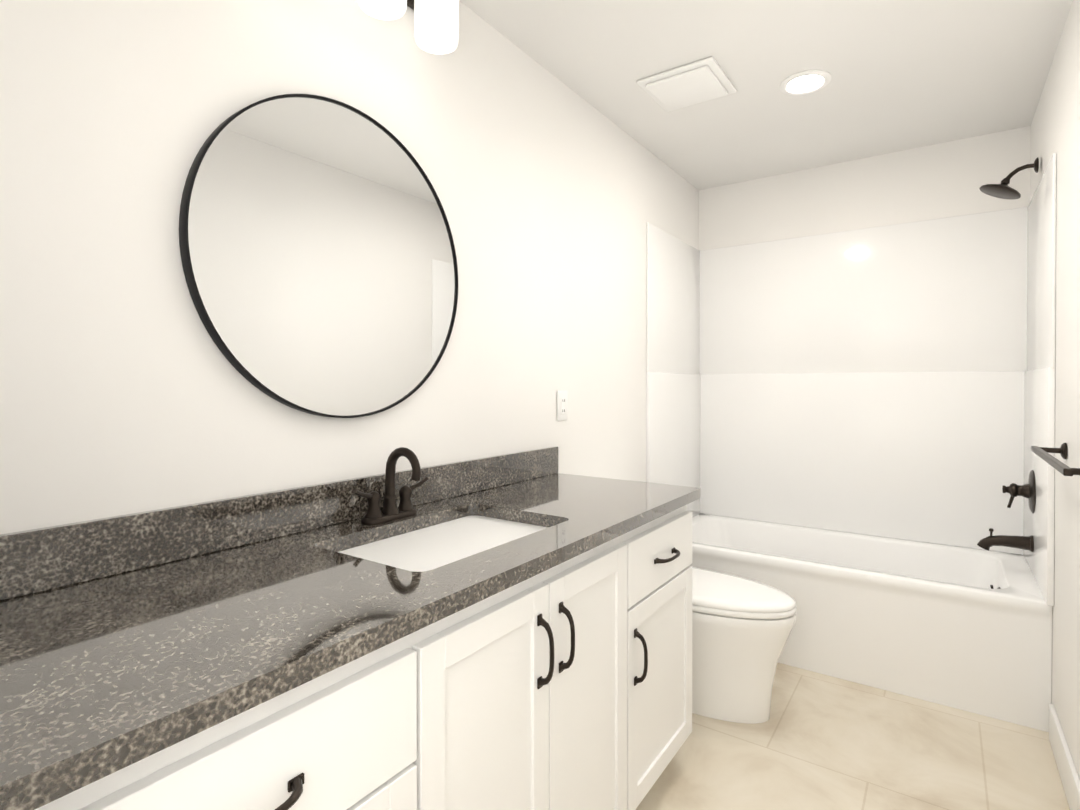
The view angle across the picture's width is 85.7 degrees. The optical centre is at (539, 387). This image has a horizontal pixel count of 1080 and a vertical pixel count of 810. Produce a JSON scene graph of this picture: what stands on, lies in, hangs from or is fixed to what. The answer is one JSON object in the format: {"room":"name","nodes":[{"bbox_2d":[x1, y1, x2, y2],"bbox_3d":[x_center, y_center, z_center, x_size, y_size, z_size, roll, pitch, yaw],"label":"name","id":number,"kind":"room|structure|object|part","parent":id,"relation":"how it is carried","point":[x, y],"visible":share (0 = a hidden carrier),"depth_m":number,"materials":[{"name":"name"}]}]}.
{"room":"bathroom","nodes":[
{"label":"bathroom","id":0,"kind":"room"},
{"bbox_2d":[0,0,698,534],"bbox_3d":[-0.273,0.023,1.875,0.120,2.440,4.427,0,0,35],"label":"wall","id":1,"kind":"structure","parent":0,"point":[126,386],"depth_m":1.26,"materials":[{"name":"paint"}]},
{"bbox_2d":[0,446,559,597],"bbox_3d":[-0.670,0.281,1.176,0.020,0.102,2.576,0,0,35],"label":"backsplash","id":2,"kind":"structure","parent":1,"relation":"attached to","point":[47,558],"depth_m":1.15,"materials":[{"name":"grey stone"}]},
{"bbox_2d":[179,94,457,417],"bbox_3d":[-0.476,-0.311,1.447,0.027,0.770,0.770,0,0,35],"label":"round mirror","id":3,"kind":"object","parent":1,"relation":"attached to","point":[318,256],"visible":0.98,"depth_m":1.37,"materials":[{"name":"black mirror"}]},
{"bbox_2d":[358,0,458,53],"bbox_3d":[-0.404,-1.031,1.411,0.182,0.235,0.600,0,0,35],"label":"sconce","id":4,"kind":"object","parent":1,"relation":"attached to","point":[436,25],"visible":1,"depth_m":1.49,"materials":[{"name":"white glass"}]},
{"bbox_2d":[557,391,567,420],"bbox_3d":[0.089,0.069,2.279,0.010,0.116,0.072,0,0,35],"label":"electrical outlet plate","id":5,"kind":"object","parent":1,"relation":"attached to","point":[562,405],"visible":1,"depth_m":2.27,"materials":[{"name":"white plastic"}]},
{"bbox_2d":[460,0,1072,189],"bbox_3d":[0.416,-1.254,1.389,1.796,0.120,4.427,0,0,35],"label":"ceiling","id":6,"kind":"structure","parent":0,"point":[908,74],"depth_m":2.17,"materials":[{"name":"paint"}]},
{"bbox_2d":[637,57,736,111],"bbox_3d":[0.583,-1.185,2.304,0.300,0.024,0.300,0,0,35],"label":"ceiling vent","id":7,"kind":"object","parent":6,"relation":"in","point":[702,80],"visible":1,"depth_m":2.26,"materials":[{"name":"white plastic"}]},
{"bbox_2d":[780,70,830,94],"bbox_3d":[1.038,-1.193,2.280,0.184,0.009,0.184,0,0,35],"label":"recessed light","id":8,"kind":"object","parent":6,"relation":"in","point":[805,82],"visible":1,"depth_m":2.27,"materials":[{"name":"white plastic"}]},
{"bbox_2d":[636,663,1069,809],"bbox_3d":[0.416,1.306,1.405,1.796,0.120,4.427,0,0,35],"label":"floor","id":9,"kind":"structure","parent":0,"point":[817,741],"depth_m":1.95,"materials":[{"name":"tile"}]},
{"bbox_2d":[4,494,700,809],"bbox_3d":[-0.438,0.807,1.013,0.592,0.882,2.568,0,0,35],"label":"bathroom vanity","id":10,"kind":"object","parent":9,"relation":"on","point":[504,632],"depth_m":1.05,"materials":[{"name":"white paint"}]},
{"bbox_2d":[0,474,700,809],"bbox_3d":[-0.442,0.350,1.019,0.576,0.033,2.576,0,0,35],"label":"countertop","id":11,"kind":"structure","parent":10,"relation":"on","point":[93,671],"depth_m":0.85,"materials":[{"name":"grey stone"}]},
{"bbox_2d":[348,447,431,525],"bbox_3d":[-0.348,0.239,1.455,0.134,0.183,0.240,0,0,35],"label":"faucet","id":12,"kind":"object","parent":11,"relation":"on","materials":[{"name":"black metal"}]},
{"bbox_2d":[328,510,555,569],"bbox_3d":[-0.204,0.441,1.357,0.397,0.177,0.584,0,0,35],"label":"sink","id":13,"kind":"object","parent":11,"relation":"in","point":[437,541],"depth_m":1.40,"materials":[{"name":"white ceramic"}]},
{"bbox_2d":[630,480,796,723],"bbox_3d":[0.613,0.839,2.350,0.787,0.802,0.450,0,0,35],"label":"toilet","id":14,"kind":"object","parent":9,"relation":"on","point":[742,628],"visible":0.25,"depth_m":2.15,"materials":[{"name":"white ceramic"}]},
{"bbox_2d":[646,153,1056,731],"bbox_3d":[1.391,0.147,2.805,1.555,2.179,0.763,0,0,35],"label":"bathtub","id":15,"kind":"object","parent":9,"relation":"on","point":[846,431],"visible":0.96,"depth_m":2.89,"materials":[{"name":"white plastic"}]},
{"bbox_2d":[689,513,1052,731],"bbox_3d":[1.401,1.002,2.824,1.555,0.469,0.728,0,0,35],"label":"tub","id":16,"kind":"object","parent":15,"relation":"in","point":[962,626],"depth_m":2.42,"materials":[{"name":"white plastic"}]},
{"bbox_3d":[1.948,0.642,2.442,0.184,0.094,0.068,0,0,35],"label":"spout","id":17,"kind":"part","parent":15,"relation":"part of","materials":[{"name":"black metal"}]},
{"bbox_2d":[699,126,1030,250],"bbox_3d":[1.643,0.015,3.167,1.556,2.440,0.120,0,0,35],"label":"wall","id":18,"kind":"structure","parent":0,"point":[941,180],"depth_m":3.03,"materials":[{"name":"paint"}]},
{"bbox_2d":[1030,0,1079,778],"bbox_3d":[1.105,0.029,0.920,0.120,2.440,4.427,0,0,35],"label":"wall","id":19,"kind":"structure","parent":0,"point":[1055,125],"depth_m":1.86,"materials":[{"name":"paint"}]},
{"bbox_2d":[1031,443,1079,475],"bbox_3d":[1.485,0.203,1.650,0.082,0.054,0.632,0,0,35],"label":"towel rail","id":20,"kind":"object","parent":19,"relation":"attached to","point":[1053,462],"visible":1,"depth_m":1.66,"materials":[{"name":"black metal"}]},
{"bbox_2d":[1049,704,1079,809],"bbox_3d":[0.832,1.187,0.651,0.014,0.128,3.423,0,0,35],"label":"baseboard","id":21,"kind":"structure","parent":19,"relation":"attached to","point":[1069,776],"depth_m":1.81,"materials":[{"name":"white paint"}]}
]}

